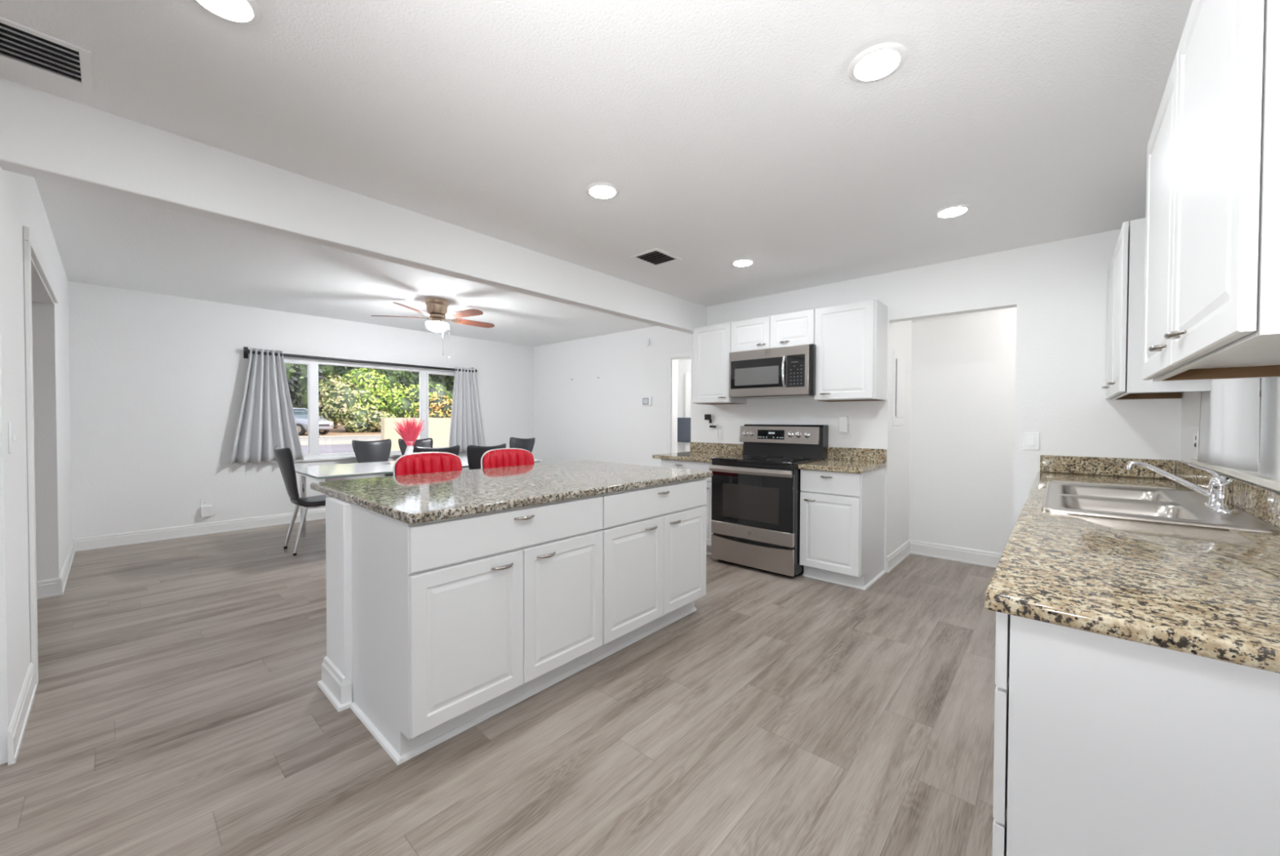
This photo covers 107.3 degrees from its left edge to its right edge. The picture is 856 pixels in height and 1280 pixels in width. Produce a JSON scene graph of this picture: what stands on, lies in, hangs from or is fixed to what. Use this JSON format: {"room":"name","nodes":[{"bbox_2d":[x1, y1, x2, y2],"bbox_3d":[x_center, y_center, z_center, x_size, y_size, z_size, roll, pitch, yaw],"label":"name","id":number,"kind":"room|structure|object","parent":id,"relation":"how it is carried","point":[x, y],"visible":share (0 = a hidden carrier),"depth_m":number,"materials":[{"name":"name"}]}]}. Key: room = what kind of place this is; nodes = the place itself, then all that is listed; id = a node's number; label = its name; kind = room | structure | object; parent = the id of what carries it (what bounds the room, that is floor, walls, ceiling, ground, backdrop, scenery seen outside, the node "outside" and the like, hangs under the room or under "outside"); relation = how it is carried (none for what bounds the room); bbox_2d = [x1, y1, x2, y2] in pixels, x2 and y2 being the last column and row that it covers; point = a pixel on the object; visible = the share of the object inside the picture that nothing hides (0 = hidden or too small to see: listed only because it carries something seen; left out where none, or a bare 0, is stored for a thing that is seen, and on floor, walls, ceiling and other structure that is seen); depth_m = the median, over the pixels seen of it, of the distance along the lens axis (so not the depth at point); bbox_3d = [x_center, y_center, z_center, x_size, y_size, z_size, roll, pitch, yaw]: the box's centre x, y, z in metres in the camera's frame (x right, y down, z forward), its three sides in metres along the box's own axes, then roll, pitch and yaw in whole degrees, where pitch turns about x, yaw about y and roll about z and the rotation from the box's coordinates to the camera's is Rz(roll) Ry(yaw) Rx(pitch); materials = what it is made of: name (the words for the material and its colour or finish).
{"room":"kitchen","nodes":[
{"label":"kitchen","id":0,"kind":"room"},
{"bbox_2d":[0,165,71,764],"bbox_3d":[-3.875,-0.076,3.022,4.092,2.545,0.120,1,1,42],"label":"wall","id":1,"kind":"structure","parent":0,"point":[21,204],"depth_m":2.10,"materials":[{"name":"white paint"}]},
{"bbox_2d":[8,422,17,453],"bbox_3d":[-2.431,0.037,1.828,0.075,0.120,0.018,1,1,42],"label":"light switch","id":2,"kind":"object","parent":1,"relation":"attached to","point":[11,437],"visible":1,"depth_m":1.81,"materials":[{"name":"white plastic"}]},
{"bbox_2d":[7,662,36,764],"bbox_3d":[-2.554,1.155,1.952,0.720,0.125,0.017,1,1,42],"label":"baseboard","id":3,"kind":"structure","parent":1,"relation":"attached to","point":[16,728],"depth_m":1.87,"materials":[{"name":"white paint"}]},
{"bbox_2d":[22,226,58,685],"bbox_3d":[-3.523,0.132,2.724,1.760,2.140,0.138,1,1,42],"label":"trim","id":4,"kind":"structure","parent":1,"relation":"attached to","point":[35,289],"depth_m":2.19,"materials":[{"name":"white paint"}]},
{"bbox_2d":[58,537,75,593],"bbox_3d":[-4.742,1.117,3.905,1.655,0.125,0.017,1,1,42],"label":"baseboard","id":5,"kind":"structure","parent":1,"relation":"attached to","point":[65,570],"depth_m":3.75,"materials":[{"name":"white paint"}]},
{"bbox_2d":[67,280,533,537],"bbox_3d":[-3.671,-0.130,6.428,0.140,2.545,5.600,1,1,42],"label":"wall","id":6,"kind":"structure","parent":0,"point":[157,381],"depth_m":5.03,"materials":[{"name":"white paint"}]},
{"bbox_2d":[72,508,325,551],"bbox_3d":[-3.619,1.081,6.391,0.017,0.125,5.222,1,1,42],"label":"baseboard","id":7,"kind":"structure","parent":6,"relation":"attached to","point":[86,543],"depth_m":5.02,"materials":[{"name":"white paint"}]},
{"bbox_2d":[200,497,212,516],"bbox_3d":[-4.720,0.860,5.125,0.054,0.200,0.090,1,1,42],"label":"outlet","id":8,"kind":"object","parent":6,"relation":"attached to","point":[206,502],"visible":1,"depth_m":5.12,"materials":[{"name":"white plastic"}]},
{"bbox_2d":[243,346,476,372],"bbox_3d":[-3.540,-0.872,6.381,0.096,0.130,2.840,1,1,42],"label":"curtain rod","id":9,"kind":"object","parent":6,"relation":"attached to","point":[246,351],"visible":0.99,"depth_m":6.07,"materials":[{"name":"black metal"}]},
{"bbox_2d":[229,347,303,463],"bbox_3d":[-4.328,-0.258,5.467,0.119,1.297,0.691,1,1,42],"label":"curtain","id":10,"kind":"object","parent":9,"relation":"hanging from","point":[266,421],"visible":0.98,"depth_m":5.45,"materials":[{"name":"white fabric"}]},
{"bbox_2d":[448,366,484,452],"bbox_3d":[-2.696,-0.282,7.294,0.119,1.297,0.582,1,1,42],"label":"curtain","id":11,"kind":"object","parent":9,"relation":"hanging from","point":[465,428],"visible":0.97,"depth_m":7.27,"materials":[{"name":"white fabric"}]},
{"bbox_2d":[253,451,466,463],"bbox_3d":[-3.637,0.387,6.445,0.160,0.029,2.600,1,1,42],"label":"window sill","id":12,"kind":"structure","parent":6,"relation":"attached to","point":[390,455],"depth_m":5.95,"materials":[{"name":"white paint"}]},
{"bbox_2d":[283,356,454,458],"bbox_3d":[-3.648,-0.243,6.446,0.085,1.240,2.520,1,1,42],"label":"window","id":13,"kind":"structure","parent":6,"relation":"in","point":[313,364],"depth_m":5.97,"materials":[{"name":"white plastic"}]},
{"bbox_2d":[325,496,352,701],"bbox_3d":[-0.745,0.765,2.864,0.264,0.888,1.935,1,1,42],"label":"wall","id":14,"kind":"structure","parent":0,"point":[338,511],"depth_m":2.10,"materials":[{"name":"white paint"}]},
{"bbox_2d":[317,655,352,711],"bbox_3d":[-1.386,1.151,2.161,0.316,0.135,0.086,1,1,42],"label":"baseboard","id":15,"kind":"structure","parent":14,"relation":"attached to","point":[334,684],"depth_m":2.10,"materials":[{"name":"white paint"}]},
{"bbox_2d":[34,177,656,346],"bbox_3d":[-2.372,-1.480,5.250,4.630,0.200,5.600,1,1,42],"label":"ceiling","id":16,"kind":"structure","parent":0,"point":[101,239],"depth_m":4.23,"materials":[{"name":"white paint"}]},
{"bbox_2d":[371,297,494,358],"bbox_3d":[-2.158,-1.071,5.125,1.264,0.612,1.235,1,1,42],"label":"ceiling fan","id":17,"kind":"object","parent":16,"relation":"hanging from","point":[437,308],"visible":1,"depth_m":5.02,"materials":[{"name":"brown metal"}]},
{"bbox_2d":[0,518,995,855],"bbox_3d":[-1.258,1.238,3.420,7.900,0.080,9.800,1,1,42],"label":"floor","id":18,"kind":"structure","parent":0,"point":[179,707],"depth_m":1.86,"materials":[{"name":"plastic"}]},
{"bbox_2d":[274,445,325,555],"bbox_3d":[-3.198,0.672,4.600,0.465,1.002,0.585,1,1,42],"label":"dining chair","id":19,"kind":"object","parent":18,"relation":"on","point":[284,456],"visible":0.75,"depth_m":4.40,"materials":[{"name":"grey plastic"}]},
{"bbox_2d":[351,438,391,462],"bbox_3d":[-3.280,0.642,5.915,0.730,0.984,0.690,1,1,42],"label":"dining chair","id":20,"kind":"object","parent":18,"relation":"on","point":[378,450],"visible":0.27,"depth_m":6.07,"materials":[{"name":"grey plastic"}]},
{"bbox_2d":[398,437,432,454],"bbox_3d":[-2.922,0.636,6.346,0.730,0.984,0.690,1,1,42],"label":"dining chair","id":21,"kind":"object","parent":18,"relation":"on","point":[424,442],"visible":0.12,"depth_m":6.55,"materials":[{"name":"grey plastic"}]},
{"bbox_2d":[294,456,542,537],"bbox_3d":[-2.509,0.786,5.502,1.190,0.750,2.450,1,1,42],"label":"dining table","id":22,"kind":"object","parent":18,"relation":"on","point":[323,473],"visible":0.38,"depth_m":4.80,"materials":[{"name":"white glass"}]},
{"bbox_2d":[404,440,413,454],"bbox_3d":[-2.632,0.282,5.391,0.124,0.260,0.124,1,1,42],"label":"vase","id":23,"kind":"object","parent":22,"relation":"on","point":[409,449],"visible":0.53,"depth_m":5.36,"materials":[{"name":"white ceramic"}]},
{"bbox_2d":[394,416,424,445],"bbox_3d":[-2.635,0.051,5.389,0.330,0.364,0.336,1,1,42],"label":"pampas plumes","id":24,"kind":"object","parent":23,"relation":"in","point":[410,432],"visible":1,"depth_m":5.34,"materials":[{"name":"red"}]},
{"bbox_2d":[392,451,462,475],"bbox_3d":[-1.319,0.685,3.091,0.427,1.036,0.463,1,1,42],"label":"bar stool","id":25,"kind":"object","parent":18,"relation":"on","point":[424,462],"visible":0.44,"depth_m":3.18,"materials":[{"name":"red leather"}]},
{"bbox_2d":[413,444,459,455],"bbox_3d":[-2.166,0.664,4.799,0.730,0.984,0.690,1,1,42],"label":"dining chair","id":26,"kind":"object","parent":18,"relation":"on","point":[455,449],"visible":0.11,"depth_m":4.60,"materials":[{"name":"grey plastic"}]},
{"bbox_2d":[350,493,603,764],"bbox_3d":[-0.722,0.775,2.208,0.642,0.889,0.962,1,1,42],"label":"base cabinet","id":27,"kind":"object","parent":18,"relation":"on","point":[458,621],"visible":0.95,"depth_m":1.90,"materials":[{"name":"white wood"}]},
{"bbox_2d":[466,443,506,469],"bbox_3d":[-1.795,0.659,5.154,0.730,0.984,0.690,1,1,40],"label":"dining chair","id":28,"kind":"object","parent":18,"relation":"on","point":[474,453],"visible":0.09,"depth_m":4.89,"materials":[{"name":"grey plastic"}]},
{"bbox_2d":[480,448,534,468],"bbox_3d":[-0.913,0.679,3.546,0.427,1.036,0.463,1,1,42],"label":"bar stool","id":29,"kind":"object","parent":18,"relation":"on","point":[499,457],"visible":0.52,"depth_m":3.63,"materials":[{"name":"red leather"}]},
{"bbox_2d":[509,436,534,452],"bbox_3d":[-1.839,0.633,6.768,0.690,0.984,0.730,1,1,26],"label":"dining chair","id":30,"kind":"object","parent":18,"relation":"on","point":[527,444],"visible":0.12,"depth_m":6.99,"materials":[{"name":"grey plastic"}]},
{"bbox_2d":[591,477,706,662],"bbox_3d":[-0.092,0.766,2.913,0.642,0.889,0.926,1,1,42],"label":"base cabinet","id":31,"kind":"object","parent":18,"relation":"on","point":[655,536],"visible":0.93,"depth_m":2.65,"materials":[{"name":"white wood"}]},
{"bbox_2d":[310,460,712,524],"bbox_3d":[-0.628,0.303,2.780,1.248,0.036,1.927,1,1,42],"label":"countertop","id":32,"kind":"structure","parent":31,"relation":"on","point":[411,499],"depth_m":2.37,"materials":[{"name":"grey stone"}]},
{"bbox_2d":[661,458,713,554],"bbox_3d":[0.648,0.745,4.719,0.662,0.876,0.654,1,1,42],"label":"base cabinet","id":33,"kind":"object","parent":18,"relation":"on","point":[688,464],"visible":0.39,"depth_m":4.36,"materials":[{"name":"white wood"}]},
{"bbox_2d":[652,451,740,462],"bbox_3d":[0.620,0.287,4.736,0.744,0.037,0.660,1,1,42],"label":"countertop","id":34,"kind":"structure","parent":33,"relation":"on","point":[686,455],"depth_m":4.64,"materials":[{"name":"brown stone"}]},
{"bbox_2d":[709,423,828,577],"bbox_3d":[1.123,0.582,4.202,0.810,1.222,0.785,1,1,42],"label":"range","id":35,"kind":"object","parent":18,"relation":"on","point":[755,513],"visible":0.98,"depth_m":3.98,"materials":[{"name":"silver metal"}]},
{"bbox_2d":[711,453,824,465],"bbox_3d":[1.131,0.276,4.173,0.766,0.025,0.641,1,1,42],"label":"cooktop","id":36,"kind":"object","parent":35,"relation":"in","point":[742,459],"depth_m":4.07,"materials":[{"name":"black glass"}]},
{"bbox_2d":[800,466,885,589],"bbox_3d":[1.651,0.763,3.825,0.477,0.876,0.656,1,1,42],"label":"base cabinet","id":37,"kind":"object","parent":18,"relation":"on","point":[842,513],"visible":0.94,"depth_m":3.62,"materials":[{"name":"white wood"}]},
{"bbox_2d":[798,459,886,473],"bbox_3d":[1.648,0.305,3.818,0.478,0.037,0.660,1,1,42],"label":"countertop","id":38,"kind":"structure","parent":37,"relation":"on","point":[838,465],"depth_m":3.67,"materials":[{"name":"brown stone"}]},
{"bbox_2d":[992,506,1279,855],"bbox_3d":[1.972,0.795,1.911,0.661,0.876,3.082,1,1,42],"label":"base cabinet","id":39,"kind":"object","parent":18,"relation":"on","point":[1104,744],"visible":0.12,"depth_m":0.83,"materials":[{"name":"white wood"}]},
{"bbox_2d":[983,471,1279,672],"bbox_3d":[1.970,0.338,1.890,0.653,0.037,3.108,1,1,42],"label":"countertop","id":40,"kind":"structure","parent":39,"relation":"on","point":[1214,593],"depth_m":1.03,"materials":[{"name":"brown stone"}]},
{"bbox_2d":[1041,480,1279,533],"bbox_3d":[2.118,0.399,2.029,0.569,0.189,1.082,1,1,42],"label":"sink","id":41,"kind":"object","parent":40,"relation":"in","point":[1184,507],"visible":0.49,"depth_m":1.97,"materials":[{"name":"silver metal"}]},
{"bbox_2d":[1059,483,1177,502],"bbox_3d":[2.245,0.397,2.244,0.370,0.186,0.470,1,1,42],"label":"basin","id":42,"kind":"object","parent":41,"relation":"in","point":[1162,495],"depth_m":2.37,"materials":[{"name":"silver metal"}]},
{"bbox_2d":[1058,493,1205,520],"bbox_3d":[1.913,0.402,1.873,0.370,0.186,0.430,1,1,42],"label":"basin","id":43,"kind":"object","parent":41,"relation":"in","point":[1153,508],"depth_m":1.98,"materials":[{"name":"silver metal"}]},
{"bbox_2d":[1125,460,1239,513],"bbox_3d":[2.205,0.224,1.889,0.242,0.172,0.300,0,1,-25],"label":"faucet","id":44,"kind":"object","parent":40,"relation":"on","point":[1220,493],"visible":1,"depth_m":1.81,"materials":[{"name":"silver metal"}]},
{"bbox_2d":[0,0,1192,306],"bbox_3d":[0.118,-1.343,1.217,4.240,0.200,8.600,1,1,42],"label":"ceiling","id":45,"kind":"structure","parent":0,"point":[726,131],"depth_m":1.88,"materials":[{"name":"white paint"}]},
{"bbox_2d":[0,17,93,90],"bbox_3d":[-2.169,-1.246,1.394,0.275,0.012,0.715,1,1,42],"label":"ceiling vent","id":46,"kind":"object","parent":45,"relation":"in","point":[20,45],"visible":1,"depth_m":1.58,"materials":[{"name":"white plastic"}]},
{"bbox_2d":[191,0,262,26],"bbox_3d":[-1.219,-1.243,1.373,0.184,0.015,0.184,1,1,42],"label":"recessed light","id":47,"kind":"object","parent":45,"relation":"in","point":[241,12],"visible":1,"depth_m":1.40,"materials":[{"name":"white plastic"}]},
{"bbox_2d":[585,182,619,199],"bbox_3d":[-0.200,-1.259,2.515,0.184,0.015,0.184,1,1,42],"label":"recessed light","id":48,"kind":"object","parent":45,"relation":"in","point":[599,190],"visible":1,"depth_m":2.49,"materials":[{"name":"white plastic"}]},
{"bbox_2d":[630,248,681,266],"bbox_3d":[0.121,-1.276,3.542,0.260,0.008,0.300,1,1,42],"label":"ceiling vent","id":49,"kind":"object","parent":45,"relation":"in","point":[655,257],"visible":1,"depth_m":3.54,"materials":[{"name":"white plastic"}]},
{"bbox_2d":[730,257,755,266],"bbox_3d":[0.797,-1.274,3.645,0.184,0.015,0.184,1,1,42],"label":"recessed light","id":50,"kind":"object","parent":45,"relation":"in","point":[740,262],"visible":1,"depth_m":3.62,"materials":[{"name":"white plastic"}]},
{"bbox_2d":[847,42,907,83],"bbox_3d":[0.812,-1.241,1.614,0.184,0.015,0.184,1,1,42],"label":"recessed light","id":51,"kind":"object","parent":45,"relation":"in","point":[878,62],"visible":1,"depth_m":1.60,"materials":[{"name":"white plastic"}]},
{"bbox_2d":[933,204,971,217],"bbox_3d":[1.821,-1.256,2.744,0.184,0.015,0.184,1,1,42],"label":"recessed light","id":52,"kind":"object","parent":45,"relation":"in","point":[957,210],"visible":1,"depth_m":2.72,"materials":[{"name":"white plastic"}]},
{"bbox_2d":[533,325,691,466],"bbox_3d":[-0.392,-0.131,7.074,3.890,2.545,0.120,1,1,42],"label":"wall","id":53,"kind":"structure","parent":0,"point":[587,416],"depth_m":7.11,"materials":[{"name":"white paint"}]},
{"bbox_2d":[640,395,652,406],"bbox_3d":[0.086,-0.370,6.545,0.200,0.135,0.026,1,1,42],"label":"thermostat","id":54,"kind":"object","parent":53,"relation":"attached to","point":[647,400],"visible":1,"depth_m":6.53,"materials":[{"name":"white plastic"}]},
{"bbox_2d":[666,351,691,453],"bbox_3d":[0.726,0.089,6.067,0.874,2.145,0.138,1,1,42],"label":"trim","id":55,"kind":"structure","parent":53,"relation":"attached to","point":[672,380],"depth_m":6.28,"materials":[{"name":"white paint"}]},
{"bbox_2d":[677,359,691,452],"bbox_3d":[0.704,-0.104,7.063,2.240,2.500,1.324,1,1,42],"label":"wall","id":56,"kind":"structure","parent":0,"point":[684,366],"depth_m":7.82,"materials":[{"name":"white paint"}]},
{"bbox_2d":[677,371,691,451],"bbox_3d":[0.976,0.118,7.447,0.960,2.035,0.075,1,1,42],"label":"door","id":57,"kind":"structure","parent":56,"relation":"in","point":[688,375],"depth_m":7.62,"materials":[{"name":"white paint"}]},
{"bbox_2d":[690,272,911,572],"bbox_3d":[1.983,-0.095,5.316,1.994,2.545,2.027,1,1,42],"label":"wall","id":58,"kind":"structure","parent":0,"point":[871,422],"depth_m":4.28,"materials":[{"name":"white paint"}]},
{"bbox_2d":[0,77,706,333],"bbox_3d":[-0.876,-1.216,3.372,0.113,0.458,4.659,1,1,42],"label":"beam","id":59,"kind":"structure","parent":58,"relation":"attached to","point":[44,135],"depth_m":2.27,"materials":[{"name":"white paint"}]},
{"bbox_2d":[704,413,719,439],"bbox_3d":[0.767,-0.008,5.014,0.166,0.276,0.044,1,1,42],"label":"outlet","id":60,"kind":"object","parent":58,"relation":"attached to","point":[714,426],"visible":1,"depth_m":5.01,"materials":[{"name":"white plastic"}]},
{"bbox_2d":[689,441,743,453],"bbox_3d":[0.829,0.212,4.976,0.725,0.106,0.021,1,1,42],"label":"backsplash","id":61,"kind":"structure","parent":58,"relation":"attached to","point":[716,447],"depth_m":4.98,"materials":[{"name":"brown stone"}]},
{"bbox_2d":[693,321,746,404],"bbox_3d":[0.800,-0.632,4.763,0.437,0.776,0.358,1,1,42],"label":"upper cabinet","id":62,"kind":"object","parent":58,"relation":"attached to","point":[711,343],"visible":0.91,"depth_m":4.65,"materials":[{"name":"white wood"}]},
{"bbox_2d":[730,308,814,352],"bbox_3d":[1.266,-0.859,4.345,0.805,0.306,0.358,1,1,42],"label":"upper cabinet","id":63,"kind":"object","parent":58,"relation":"attached to","point":[793,328],"visible":0.87,"depth_m":4.21,"materials":[{"name":"white wood"}]},
{"bbox_2d":[728,343,816,399],"bbox_3d":[1.252,-0.492,4.302,0.795,0.428,0.445,1,1,42],"label":"microwave","id":64,"kind":"object","parent":63,"relation":"attached to","point":[786,371],"visible":0.98,"depth_m":4.13,"materials":[{"name":"silver metal"}]},
{"bbox_2d":[838,415,849,431],"bbox_3d":[1.778,-0.033,4.099,0.084,0.140,0.050,1,1,42],"label":"outlet","id":65,"kind":"object","parent":58,"relation":"attached to","point":[843,423],"visible":1,"depth_m":4.08,"materials":[{"name":"white plastic"}]},
{"bbox_2d":[827,446,886,462],"bbox_3d":[1.861,0.228,4.055,0.478,0.110,0.021,1,1,42],"label":"backsplash","id":66,"kind":"structure","parent":58,"relation":"attached to","point":[873,455],"depth_m":4.04,"materials":[{"name":"brown stone"}]},
{"bbox_2d":[886,538,910,572],"bbox_3d":[2.317,1.132,4.205,0.017,0.130,0.791,1,1,42],"label":"baseboard","id":67,"kind":"structure","parent":58,"relation":"attached to","point":[894,558],"depth_m":4.15,"materials":[{"name":"white paint"}]},
{"bbox_2d":[892,350,905,425],"bbox_3d":[2.284,-0.342,4.136,0.020,0.640,0.380,1,1,42],"label":"electrical panel","id":68,"kind":"object","parent":58,"relation":"attached to","point":[899,358],"visible":1,"depth_m":4.09,"materials":[{"name":"white metal"}]},
{"bbox_2d":[909,306,1016,552],"bbox_3d":[3.024,-0.034,3.713,1.696,2.481,0.801,1,1,42],"label":"wall","id":69,"kind":"structure","parent":0,"point":[963,365],"depth_m":4.21,"materials":[{"name":"white paint"}]},
{"bbox_2d":[909,538,1002,567],"bbox_3d":[3.171,1.139,3.961,1.616,0.130,0.017,1,1,42],"label":"baseboard","id":70,"kind":"structure","parent":69,"relation":"attached to","point":[984,557],"depth_m":4.24,"materials":[{"name":"white paint"}]},
{"bbox_2d":[888,228,1182,528],"bbox_3d":[2.716,-0.029,3.377,1.685,2.481,0.110,1,1,42],"label":"wall","id":71,"kind":"structure","parent":0,"point":[1057,290],"depth_m":3.20,"materials":[{"name":"white paint"}]},
{"bbox_2d":[813,299,888,401],"bbox_3d":[1.746,-0.616,3.919,0.481,0.776,0.358,1,1,42],"label":"upper cabinet","id":72,"kind":"object","parent":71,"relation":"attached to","point":[851,340],"visible":1,"depth_m":3.79,"materials":[{"name":"white wood"}]},
{"bbox_2d":[1023,431,1039,449],"bbox_3d":[2.730,0.092,3.285,0.085,0.120,0.010,1,1,42],"label":"light switch","id":73,"kind":"object","parent":71,"relation":"attached to","point":[1031,440],"visible":1,"depth_m":3.28,"materials":[{"name":"white plastic"}]},
{"bbox_2d":[1040,454,1175,478],"bbox_3d":[2.993,0.246,3.044,0.619,0.114,0.021,1,1,42],"label":"backsplash","id":74,"kind":"structure","parent":71,"relation":"attached to","point":[1048,463],"depth_m":3.04,"materials":[{"name":"brown stone"}]},
{"bbox_2d":[1180,377,1279,491],"bbox_3d":[0.791,0.019,0.013,0.080,2.481,7.473,1,1,42],"label":"wall","id":75,"kind":"structure","parent":0,"point":[1269,443],"depth_m":1.67,"materials":[{"name":"white paint"}]},
{"bbox_2d":[1102,217,1211,399],"bbox_3d":[2.783,-0.588,2.562,0.355,0.830,1.000,1,1,42],"label":"upper cabinet","id":76,"kind":"object","parent":75,"relation":"attached to","point":[1124,380],"visible":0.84,"depth_m":2.28,"materials":[{"name":"white wood"}]},
{"bbox_2d":[1192,430,1199,452],"bbox_3d":[2.958,0.071,2.508,0.009,0.115,0.115,1,1,42],"label":"outlet","id":77,"kind":"object","parent":75,"relation":"attached to","point":[1195,433],"visible":0.98,"depth_m":2.49,"materials":[{"name":"white plastic"}]},
{"bbox_2d":[1142,0,1279,381],"bbox_3d":[1.485,-0.569,1.108,0.355,0.830,1.198,1,1,42],"label":"upper cabinet","id":78,"kind":"object","parent":75,"relation":"attached to","point":[1211,304],"visible":1,"depth_m":0.93,"materials":[{"name":"white wood"}]},
{"bbox_2d":[1175,459,1279,528],"bbox_3d":[2.198,0.265,1.671,0.021,0.116,3.086,1,1,42],"label":"backsplash","id":79,"kind":"structure","parent":75,"relation":"attached to","point":[1262,502],"depth_m":1.74,"materials":[{"name":"brown stone"}]},
{"bbox_2d":[1191,377,1279,491],"bbox_3d":[2.433,-0.275,1.879,0.093,0.940,1.500,1,1,42],"label":"window","id":80,"kind":"structure","parent":75,"relation":"in","point":[1254,477],"depth_m":1.82,"materials":[{"name":"white plastic"}]},
{"bbox_2d":[1197,377,1259,471],"bbox_3d":[2.376,-0.301,1.907,0.021,0.930,0.835,1,1,42],"label":"curtain","id":81,"kind":"object","parent":80,"relation":"attached to","point":[1229,419],"visible":0.34,"depth_m":1.83,"materials":[{"name":"white fabric"}]},
{"bbox_3d":[-4.158,0.013,1.913,2.150,2.400,1.914,1,1,42],"label":"wall","id":82,"kind":"structure","parent":0,"visible":0},
{"bbox_2d":[36,577,62,599],"bbox_3d":[-4.774,1.137,2.636,0.017,0.125,1.949,1,1,42],"label":"baseboard","id":83,"kind":"structure","parent":82,"relation":"attached to","point":[46,588],"depth_m":3.31,"materials":[{"name":"white paint"}]},
{"label":"outside","id":84,"kind":"structure","parent":0,"visible":0},
{"bbox_3d":[2.197,1.213,16.825,4.900,0.255,56.000,1,1,42],"label":"driveway","id":85,"kind":"object","parent":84,"visible":0},
{"bbox_2d":[381,417,450,450],"bbox_3d":[-3.867,0.519,12.497,0.200,1.550,5.520,1,1,42],"label":"wall","id":86,"kind":"structure","parent":85,"relation":"on","point":[438,428],"depth_m":11.10,"materials":[{"name":"beige paint"}]},
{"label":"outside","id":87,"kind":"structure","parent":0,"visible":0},
{"bbox_2d":[299,436,381,440],"bbox_3d":[-11.675,0.600,29.206,2.700,0.208,56.000,1,1,42],"label":"gutter","id":88,"kind":"object","parent":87,"point":[356,437],"depth_m":25.15,"materials":[{"name":"grey"}]},
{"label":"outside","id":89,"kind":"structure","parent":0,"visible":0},
{"bbox_2d":[298,434,381,438],"bbox_3d":[-13.241,0.477,30.603,1.500,0.182,56.000,1,1,42],"label":"kerb","id":90,"kind":"object","parent":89,"point":[366,435],"depth_m":26.44,"materials":[{"name":"concrete"}]},
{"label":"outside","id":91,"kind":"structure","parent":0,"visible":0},
{"bbox_2d":[301,444,354,453],"bbox_3d":[-4.030,0.944,22.383,11.800,0.404,56.000,1,1,42],"label":"road","id":92,"kind":"structure","parent":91,"point":[339,448],"depth_m":18.52,"materials":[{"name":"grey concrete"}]},
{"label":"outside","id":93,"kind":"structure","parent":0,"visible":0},
{"bbox_2d":[299,439,381,445],"bbox_3d":[-9.549,0.668,27.309,3.000,0.214,56.000,1,1,42],"label":"sidewalk","id":94,"kind":"structure","parent":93,"point":[321,442],"depth_m":21.97,"materials":[{"name":"concrete"}]},
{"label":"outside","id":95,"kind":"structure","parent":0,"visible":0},
{"bbox_2d":[298,422,381,435],"bbox_3d":[-24.614,-0.030,40.754,29.000,0.774,56.000,1,1,42],"label":"verge","id":96,"kind":"structure","parent":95,"point":[340,430],"depth_m":30.36,"materials":[{"name":"brown soil"}]},
{"bbox_2d":[284,362,325,417],"bbox_3d":[-23.942,-3.410,31.788,4.600,7.393,5.108,1,1,42],"label":"tree","id":97,"kind":"object","parent":96,"relation":"on","point":[296,374],"visible":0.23,"depth_m":31.31,"materials":[{"name":"green plant"}]},
{"bbox_2d":[293,408,333,435],"bbox_3d":[-20.355,-0.389,27.591,4.290,1.550,1.836,0,1,10],"label":"parked car","id":98,"kind":"object","parent":96,"relation":"on","point":[300,414],"visible":0.32,"depth_m":27.21,"materials":[{"name":"silver metal"}]},
{"bbox_2d":[318,364,374,428],"bbox_3d":[-23.294,-3.861,36.805,4.206,8.002,7.390,1,1,42],"label":"tree","id":99,"kind":"object","parent":96,"relation":"on","point":[333,370],"visible":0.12,"depth_m":35.51,"materials":[{"name":"green plant"}]},
{"bbox_2d":[318,373,378,431],"bbox_3d":[-19.733,-1.640,31.845,3.287,4.014,3.846,1,1,42],"label":"bush","id":100,"kind":"object","parent":96,"relation":"on","point":[338,397],"visible":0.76,"depth_m":30.66,"materials":[{"name":"green plant"}]},
{"bbox_2d":[342,407,395,432],"bbox_3d":[-18.203,-0.499,32.152,2.260,1.805,3.867,1,1,42],"label":"bush","id":101,"kind":"object","parent":96,"relation":"on","point":[357,420],"visible":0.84,"depth_m":31.21,"materials":[{"name":"green plant"}]},
{"bbox_2d":[334,367,408,425],"bbox_3d":[-19.228,-1.979,33.856,4.589,4.582,6.241,1,1,42],"label":"bush","id":102,"kind":"object","parent":96,"relation":"on","point":[383,393],"visible":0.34,"depth_m":32.65,"materials":[{"name":"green plant"}]},
{"bbox_2d":[367,368,431,390],"bbox_3d":[-20.649,-4.109,39.780,4.726,8.420,7.895,1,1,42],"label":"tree","id":103,"kind":"object","parent":96,"relation":"on","point":[393,376],"visible":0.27,"depth_m":38.34,"materials":[{"name":"green plant"}]},
{"bbox_2d":[384,383,453,417],"bbox_3d":[-16.368,-1.504,35.040,4.731,3.715,3.543,0,1,-28],"label":"bush","id":104,"kind":"object","parent":96,"relation":"on","point":[404,406],"visible":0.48,"depth_m":33.80,"materials":[{"name":"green plant"}]},
{"bbox_2d":[406,373,454,402],"bbox_3d":[-17.224,-4.078,42.204,4.352,8.346,8.606,1,1,42],"label":"tree","id":105,"kind":"object","parent":96,"relation":"on","point":[446,381],"visible":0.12,"depth_m":40.65,"materials":[{"name":"green plant"}]},
{"bbox_2d":[414,394,452,417],"bbox_3d":[-14.468,-1.062,34.963,2.929,2.882,3.976,1,1,42],"label":"bush","id":106,"kind":"object","parent":96,"relation":"on","point":[438,406],"visible":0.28,"depth_m":34.19,"materials":[{"name":"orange plant"}]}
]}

